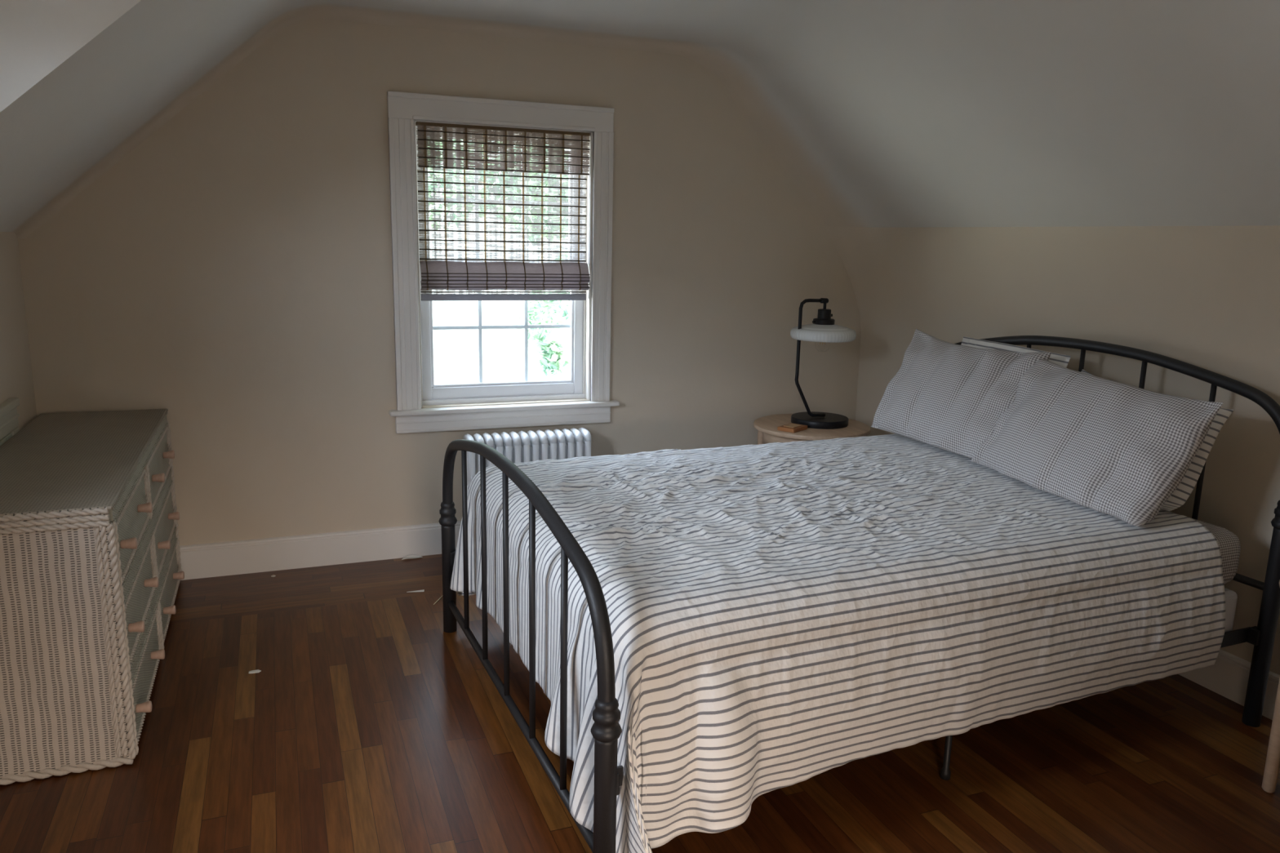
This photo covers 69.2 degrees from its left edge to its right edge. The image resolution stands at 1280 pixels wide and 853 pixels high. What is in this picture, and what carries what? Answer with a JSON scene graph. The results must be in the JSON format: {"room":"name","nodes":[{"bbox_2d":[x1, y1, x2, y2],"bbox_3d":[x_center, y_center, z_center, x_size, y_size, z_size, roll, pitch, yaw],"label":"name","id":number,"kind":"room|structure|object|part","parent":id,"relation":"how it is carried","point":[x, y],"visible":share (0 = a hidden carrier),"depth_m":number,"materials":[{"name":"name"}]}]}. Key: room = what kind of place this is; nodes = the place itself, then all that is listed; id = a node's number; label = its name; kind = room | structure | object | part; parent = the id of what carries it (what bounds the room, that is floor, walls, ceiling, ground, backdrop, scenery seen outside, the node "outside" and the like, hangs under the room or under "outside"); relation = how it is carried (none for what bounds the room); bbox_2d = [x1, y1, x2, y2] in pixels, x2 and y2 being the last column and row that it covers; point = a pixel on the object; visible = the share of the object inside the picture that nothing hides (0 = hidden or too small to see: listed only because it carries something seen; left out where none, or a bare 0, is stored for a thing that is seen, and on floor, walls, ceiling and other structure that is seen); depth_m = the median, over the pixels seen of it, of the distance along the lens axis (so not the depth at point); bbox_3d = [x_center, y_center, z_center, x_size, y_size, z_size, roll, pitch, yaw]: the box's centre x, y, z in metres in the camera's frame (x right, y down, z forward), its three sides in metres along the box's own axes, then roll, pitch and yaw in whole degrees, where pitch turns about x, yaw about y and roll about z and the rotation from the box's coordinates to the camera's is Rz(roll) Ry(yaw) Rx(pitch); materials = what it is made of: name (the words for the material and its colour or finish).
{"room":"attic bedroom","nodes":[
{"label":"attic bedroom","id":0,"kind":"room"},
{"bbox_2d":[0,231,36,430],"bbox_3d":[-1.653,-0.077,1.613,0.120,2.380,4.340,-3,12,-21],"label":"wall","id":1,"kind":"structure","parent":0,"point":[16,380],"depth_m":3.41,"materials":[{"name":"paint"}]},
{"bbox_2d":[0,397,19,445],"bbox_3d":[-2.088,0.401,3.014,0.030,0.868,0.825,-3,12,-21],"label":"door","id":2,"kind":"structure","parent":1,"relation":"in","point":[9,423],"depth_m":3.19,"materials":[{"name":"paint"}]},
{"bbox_3d":[-2.094,0.442,3.020,0.019,0.745,0.635,-3,12,-21],"label":"panel","id":3,"kind":"part","parent":2,"relation":"part of","materials":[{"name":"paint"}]},
{"bbox_2d":[17,19,861,546],"bbox_3d":[-0.616,-0.663,4.317,4.024,2.500,0.160,-3,12,-21],"label":"wall","id":4,"kind":"structure","parent":0,"point":[230,274],"depth_m":4.00,"materials":[{"name":"paint"}]},
{"bbox_2d":[179,520,461,580],"bbox_3d":[-0.609,0.506,4.470,3.824,0.148,0.017,-3,12,-21],"label":"baseboard","id":5,"kind":"structure","parent":4,"relation":"attached to","point":[312,550],"depth_m":4.13,"materials":[{"name":"paint"}]},
{"bbox_2d":[386,90,619,433],"bbox_3d":[-0.626,-0.725,4.270,1.083,1.464,0.215,-3,12,-21],"label":"window","id":6,"kind":"structure","parent":4,"relation":"in","point":[589,326],"depth_m":4.25,"materials":[{"name":"paint"}]},
{"bbox_3d":[-1.025,-0.688,4.047,0.106,1.257,0.026,-3,12,-21],"label":"casing","id":7,"kind":"part","parent":6,"relation":"part of","materials":[{"name":"paint"}]},
{"bbox_3d":[-0.641,-1.038,4.271,0.786,0.631,0.034,-3,12,-21],"label":"sash","id":8,"kind":"part","parent":6,"relation":"part of","materials":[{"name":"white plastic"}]},
{"bbox_3d":[-0.642,-0.731,4.317,0.792,1.251,0.115,-3,12,-21],"label":"sill frame","id":9,"kind":"part","parent":6,"relation":"part of","materials":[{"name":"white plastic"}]},
{"bbox_3d":[-0.590,-1.378,4.073,1.006,0.106,0.028,-3,12,-21],"label":"head casing","id":10,"kind":"part","parent":6,"relation":"part of","materials":[{"name":"paint"}]},
{"bbox_3d":[-0.640,-0.447,4.353,0.786,0.630,0.036,-3,12,-21],"label":"sash","id":11,"kind":"part","parent":6,"relation":"part of","materials":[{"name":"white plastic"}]},
{"bbox_2d":[415,121,590,301],"bbox_3d":[-0.603,-0.954,4.192,0.780,0.763,0.057,-3,12,-21],"label":"roman shade","id":12,"kind":"object","parent":6,"relation":"attached to","point":[513,273],"visible":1,"depth_m":4.19,"materials":[{"name":"brown wicker"}]},
{"bbox_3d":[-0.599,-1.323,4.128,0.780,0.013,0.033,-3,12,-21],"label":"head rail","id":13,"kind":"part","parent":12,"relation":"part of","materials":[{"name":"wood"}]},
{"bbox_3d":[-0.181,-0.735,4.374,0.094,1.257,0.026,-3,12,-21],"label":"casing","id":14,"kind":"part","parent":6,"relation":"part of","materials":[{"name":"paint"}]},
{"bbox_2d":[0,554,1279,852],"bbox_3d":[0.230,1.054,2.384,4.124,0.060,4.940,-3,12,-21],"label":"floor","id":15,"kind":"structure","parent":0,"point":[364,725],"depth_m":2.63,"materials":[{"name":"brown wood"}]},
{"bbox_2d":[0,408,184,785],"bbox_3d":[-1.863,0.446,3.113,0.482,0.748,1.495,-3,12,-21],"label":"dresser","id":16,"kind":"object","parent":15,"relation":"on","point":[91,573],"visible":1,"depth_m":2.52,"materials":[{"name":"beige wicker"}]},
{"bbox_3d":[-1.621,0.586,2.446,0.431,0.728,0.020,-3,12,-21],"label":"panel","id":17,"kind":"part","parent":16,"relation":"part of","materials":[{"name":"wicker"}]},
{"bbox_3d":[-1.435,0.329,2.603,0.041,0.033,0.032,-3,12,-21],"label":"knob","id":18,"kind":"part","parent":16,"relation":"part of","materials":[{"name":"brown wood"}]},
{"bbox_3d":[-1.545,0.290,2.813,0.010,0.178,0.670,-3,12,-21],"label":"drawer","id":19,"kind":"part","parent":16,"relation":"part of","materials":[{"name":"wicker"}]},
{"bbox_3d":[-1.441,0.574,2.653,0.041,0.033,0.032,-3,12,-21],"label":"knob","id":20,"kind":"part","parent":16,"relation":"part of","materials":[{"name":"brown wood"}]},
{"bbox_3d":[-1.674,0.102,3.126,0.024,0.051,1.429,-3,12,-21],"label":"rail","id":21,"kind":"part","parent":16,"relation":"part of","materials":[{"name":"wood"}]},
{"bbox_3d":[-1.550,0.530,2.861,0.010,0.178,0.670,-3,12,-21],"label":"drawer","id":22,"kind":"part","parent":16,"relation":"part of","materials":[{"name":"wicker"}]},
{"bbox_3d":[-1.446,0.819,2.703,0.041,0.033,0.032,-3,12,-21],"label":"knob","id":23,"kind":"part","parent":16,"relation":"part of","materials":[{"name":"brown wood"}]},
{"bbox_3d":[-1.569,0.258,2.939,0.041,0.033,0.032,-3,12,-21],"label":"knob","id":24,"kind":"part","parent":16,"relation":"part of","materials":[{"name":"brown wood"}]},
{"bbox_3d":[-1.556,0.769,2.910,0.010,0.176,0.670,-3,12,-21],"label":"drawer","id":25,"kind":"part","parent":16,"relation":"part of","materials":[{"name":"wicker"}]},
{"bbox_3d":[-1.679,0.338,3.174,0.024,0.058,1.429,-3,12,-21],"label":"rail","id":26,"kind":"part","parent":16,"relation":"part of","materials":[{"name":"wicker"}]},
{"bbox_3d":[-1.575,0.503,2.989,0.041,0.033,0.032,-3,12,-21],"label":"knob","id":27,"kind":"part","parent":16,"relation":"part of","materials":[{"name":"brown wood"}]},
{"bbox_3d":[-1.685,0.578,3.223,0.024,0.058,1.429,-3,12,-21],"label":"rail","id":28,"kind":"part","parent":16,"relation":"part of","materials":[{"name":"wicker"}]},
{"bbox_3d":[-1.580,0.748,3.038,0.041,0.033,0.032,-3,12,-21],"label":"knob","id":29,"kind":"part","parent":16,"relation":"part of","materials":[{"name":"brown wood"}]},
{"bbox_3d":[-1.712,0.183,3.295,0.041,0.033,0.032,-3,12,-21],"label":"knob","id":30,"kind":"part","parent":16,"relation":"part of","materials":[{"name":"brown wood"}]},
{"bbox_3d":[-1.810,0.149,3.477,0.010,0.178,0.693,-3,12,-21],"label":"drawer","id":31,"kind":"part","parent":16,"relation":"part of","materials":[{"name":"wicker"}]},
{"bbox_3d":[-1.816,0.389,3.526,0.010,0.178,0.693,-3,12,-21],"label":"drawer","id":32,"kind":"part","parent":16,"relation":"part of","materials":[{"name":"wicker"}]},
{"bbox_3d":[-1.717,0.428,3.345,0.041,0.033,0.032,-3,12,-21],"label":"knob","id":33,"kind":"part","parent":16,"relation":"part of","materials":[{"name":"brown wood"}]},
{"bbox_3d":[-1.847,0.111,3.634,0.041,0.033,0.032,-3,12,-21],"label":"knob","id":34,"kind":"part","parent":16,"relation":"part of","materials":[{"name":"brown wood"}]},
{"bbox_3d":[-1.821,0.628,3.575,0.010,0.176,0.693,-3,12,-21],"label":"drawer","id":35,"kind":"part","parent":16,"relation":"part of","materials":[{"name":"wicker"}]},
{"bbox_3d":[-1.722,0.673,3.395,0.041,0.033,0.032,-3,12,-21],"label":"knob","id":36,"kind":"part","parent":16,"relation":"part of","materials":[{"name":"brown wood"}]},
{"bbox_3d":[-1.852,0.356,3.684,0.041,0.033,0.032,-3,12,-21],"label":"knob","id":37,"kind":"part","parent":16,"relation":"part of","materials":[{"name":"brown wood"}]},
{"bbox_3d":[-1.858,0.601,3.734,0.041,0.033,0.032,-3,12,-21],"label":"knob","id":38,"kind":"part","parent":16,"relation":"part of","materials":[{"name":"brown wood"}]},
{"bbox_2d":[248,669,260,673],"bbox_3d":[-1.308,0.832,3.150,0.041,0.003,0.023,-3,12,-21],"label":"chip","id":39,"kind":"object","parent":15,"relation":"on","point":[257,670],"visible":1,"depth_m":3.15,"materials":[{"name":"paper"}]},
{"bbox_2d":[401,554,422,559],"bbox_3d":[-1.052,0.602,4.276,0.095,0.014,0.028,-3,12,-21],"label":"paper scrap","id":40,"kind":"object","parent":15,"relation":"on","point":[411,556],"visible":1,"depth_m":4.28,"materials":[{"name":"white paper"}]},
{"bbox_2d":[406,589,424,592],"bbox_3d":[-0.938,0.691,3.878,0.072,0.004,0.018,-3,12,-20],"label":"paper scrap","id":41,"kind":"object","parent":15,"relation":"on","point":[423,590],"visible":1,"depth_m":3.88,"materials":[{"name":"paper"}]},
{"bbox_2d":[462,427,591,486],"bbox_3d":[-0.523,0.311,4.335,0.587,0.586,0.159,-3,12,-21],"label":"radiator","id":42,"kind":"object","parent":15,"relation":"on","point":[522,446],"visible":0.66,"depth_m":4.25,"materials":[{"name":"metal"}]},
{"bbox_2d":[753,413,871,444],"bbox_3d":[0.842,0.277,4.643,0.572,0.591,0.572,-3,12,-21],"label":"bedside table","id":43,"kind":"object","parent":15,"relation":"on","point":[766,426],"visible":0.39,"depth_m":4.45,"materials":[{"name":"brown wood"}]},
{"bbox_3d":[0.606,0.271,4.714,0.036,0.565,0.035,-3,12,-21],"label":"leg","id":44,"kind":"part","parent":43,"relation":"part of","materials":[{"name":"brown wood"}]},
{"bbox_2d":[777,422,807,432],"bbox_3d":[0.729,0.005,4.430,0.090,0.022,0.130,11,15,39],"label":"wooden box","id":45,"kind":"object","parent":43,"relation":"on","point":[790,428],"visible":1,"depth_m":4.40,"materials":[{"name":"brown wood"}]},
{"bbox_3d":[0.729,-0.004,4.429,0.056,0.003,0.076,11,15,39],"label":"inset panel","id":46,"kind":"part","parent":45,"relation":"part of","materials":[{"name":"brown wood"}]},
{"bbox_2d":[790,297,856,429],"bbox_3d":[0.887,-0.317,4.535,0.316,0.618,0.316,-3,12,-21],"label":"table lamp","id":47,"kind":"object","parent":43,"relation":"on","point":[823,328],"visible":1,"depth_m":4.46,"materials":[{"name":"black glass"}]},
{"bbox_3d":[0.836,-0.330,4.510,0.174,0.580,0.025,-2,12,-17],"label":"stem","id":48,"kind":"part","parent":47,"relation":"part of","materials":[{"name":"black metal"}]},
{"bbox_3d":[0.890,-0.461,4.506,0.316,0.076,0.316,-3,12,-21],"label":"lamp shade","id":49,"kind":"part","parent":47,"relation":"part of","materials":[{"name":"white glass"}]},
{"bbox_2d":[812,308,835,324],"bbox_3d":[0.892,-0.532,4.492,0.103,0.076,0.103,6,12,23],"label":"socket","id":50,"kind":"object","parent":47,"relation":"attached to","point":[824,317],"depth_m":4.46,"materials":[{"name":"black metal"}]},
{"bbox_2d":[438,335,1279,852],"bbox_3d":[0.626,0.301,3.122,2.280,1.139,1.668,-4,12,-23],"label":"bed","id":51,"kind":"object","parent":15,"relation":"on","point":[606,730],"visible":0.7,"depth_m":2.72,"materials":[{"name":"black metal"}]},
{"bbox_3d":[-0.715,0.567,3.474,0.050,0.420,0.050,-4,12,-23],"label":"leg","id":52,"kind":"part","parent":51,"relation":"part of","materials":[{"name":"black metal"}]},
{"bbox_3d":[0.315,0.426,3.863,2.212,0.050,0.070,-4,12,-23],"label":"rail","id":53,"kind":"part","parent":51,"relation":"part of","materials":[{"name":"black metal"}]},
{"bbox_3d":[-0.398,0.812,2.776,0.025,0.024,1.560,-4,12,-23],"label":"rail","id":54,"kind":"part","parent":51,"relation":"part of","materials":[{"name":"black metal"}]},
{"bbox_3d":[-0.077,0.872,2.039,0.050,0.420,0.050,-4,12,-23],"label":"leg","id":55,"kind":"part","parent":51,"relation":"part of","materials":[{"name":"black metal"}]},
{"bbox_2d":[449,433,1225,852],"bbox_3d":[0.515,0.523,3.097,2.020,0.670,1.814,-4,12,-23],"label":"comforter","id":56,"kind":"object","parent":51,"relation":"on","point":[781,615],"visible":0.94,"depth_m":2.45,"materials":[{"name":"white fabric"}]},
{"bbox_2d":[871,328,1051,458],"bbox_3d":[1.254,-0.141,3.731,0.268,0.430,0.754,-3,12,-22],"label":"pillow","id":57,"kind":"object","parent":56,"relation":"on","point":[944,395],"visible":0.86,"depth_m":3.65,"materials":[{"name":"fabric"}]},
{"bbox_2d":[969,359,1223,526],"bbox_3d":[1.462,0.015,3.080,0.310,0.403,0.838,-2,12,-16],"label":"pillow","id":58,"kind":"object","parent":56,"relation":"on","point":[1118,450],"visible":1,"depth_m":2.92,"materials":[{"name":"fabric"}]},
{"bbox_2d":[1080,369,1233,511],"bbox_3d":[1.635,0.028,3.151,0.204,0.360,0.635,-3,12,-19],"label":"pillow","id":59,"kind":"object","parent":56,"relation":"on","point":[1179,497],"visible":0.09,"depth_m":2.91,"materials":[{"name":"white fabric"}]},
{"bbox_3d":[0.925,0.718,2.491,2.212,0.050,0.070,-4,12,-23],"label":"rail","id":60,"kind":"part","parent":51,"relation":"part of","materials":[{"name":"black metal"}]},
{"bbox_3d":[0.863,0.859,2.588,0.028,0.268,0.027,-4,12,-23],"label":"support leg","id":61,"kind":"part","parent":51,"relation":"part of","materials":[{"name":"black metal"}]},
{"bbox_2d":[1224,587,1237,632],"bbox_3d":[0.621,0.510,3.164,2.072,0.157,1.500,-4,12,-23],"label":"box spring","id":62,"kind":"object","parent":51,"relation":"on","point":[1231,597],"visible":0.12,"depth_m":2.88,"materials":[{"name":"white fabric"}]},
{"bbox_2d":[1164,510,1240,583],"bbox_3d":[0.649,0.338,3.140,2.075,0.187,1.474,-4,12,-23],"label":"mattress","id":63,"kind":"object","parent":62,"relation":"on","point":[1228,542],"visible":0.15,"depth_m":2.86,"materials":[{"name":"fabric"}]},
{"bbox_2d":[960,336,1071,368],"bbox_3d":[1.431,-0.125,3.724,0.153,0.413,0.584,-4,13,-23],"label":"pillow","id":64,"kind":"object","parent":63,"relation":"on","point":[1062,360],"visible":0.09,"depth_m":3.70,"materials":[{"name":"white fabric"}]},
{"bbox_3d":[1.637,0.352,3.583,0.025,0.024,1.560,-4,12,-23],"label":"rail","id":65,"kind":"part","parent":51,"relation":"part of","materials":[{"name":"black metal"}]},
{"bbox_3d":[1.953,0.627,2.890,0.050,0.650,0.050,-4,12,-23],"label":"leg","id":66,"kind":"part","parent":51,"relation":"part of","materials":[{"name":"black metal"}]},
{"bbox_2d":[1262,580,1279,793],"bbox_3d":[1.993,0.746,2.458,0.572,0.591,0.572,-3,12,-21],"label":"bedside table","id":67,"kind":"object","parent":15,"relation":"on","point":[1272,763],"visible":1,"depth_m":2.55,"materials":[{"name":"brown wood"}]},
{"bbox_3d":[1.757,0.739,2.529,0.036,0.565,0.035,-3,12,-21],"label":"leg","id":68,"kind":"part","parent":67,"relation":"part of","materials":[{"name":"brown wood"}]},
{"bbox_2d":[0,0,1279,239],"bbox_3d":[0.194,-0.860,2.157,3.854,0.942,4.290,-3,12,-21],"label":"ceiling","id":69,"kind":"structure","parent":0,"point":[889,113],"depth_m":3.27,"materials":[{"name":"paint"}]},
{"bbox_2d":[824,225,1279,675],"bbox_3d":[1.838,0.136,3.024,0.270,1.554,4.290,-3,12,-21],"label":"wall","id":70,"kind":"structure","parent":0,"point":[1206,297],"depth_m":3.41,"materials":[{"name":"paint"}]},
{"bbox_2d":[1178,648,1279,719],"bbox_3d":[1.941,0.818,3.210,0.017,0.148,4.290,-3,12,-21],"label":"baseboard","id":71,"kind":"structure","parent":70,"relation":"attached to","point":[1228,677],"depth_m":3.10,"materials":[{"name":"paint"}]},
{"label":"outside","id":72,"kind":"structure","parent":0,"visible":0},
{"bbox_2d":[427,138,568,243],"bbox_3d":[-1.338,-1.873,13.188,5.501,7.722,1.983,-3,12,-21],"label":"tree","id":73,"kind":"object","parent":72,"point":[453,170],"visible":0.05,"depth_m":12.33,"materials":[{"name":"green plant"}]},
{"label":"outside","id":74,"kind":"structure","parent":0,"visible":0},
{"bbox_2d":[516,250,569,377],"bbox_3d":[0.004,0.006,11.212,3.024,4.884,1.010,-3,12,-21],"label":"tree","id":75,"kind":"object","parent":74,"point":[553,358],"visible":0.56,"depth_m":10.51,"materials":[{"name":"green plant"}]}
]}

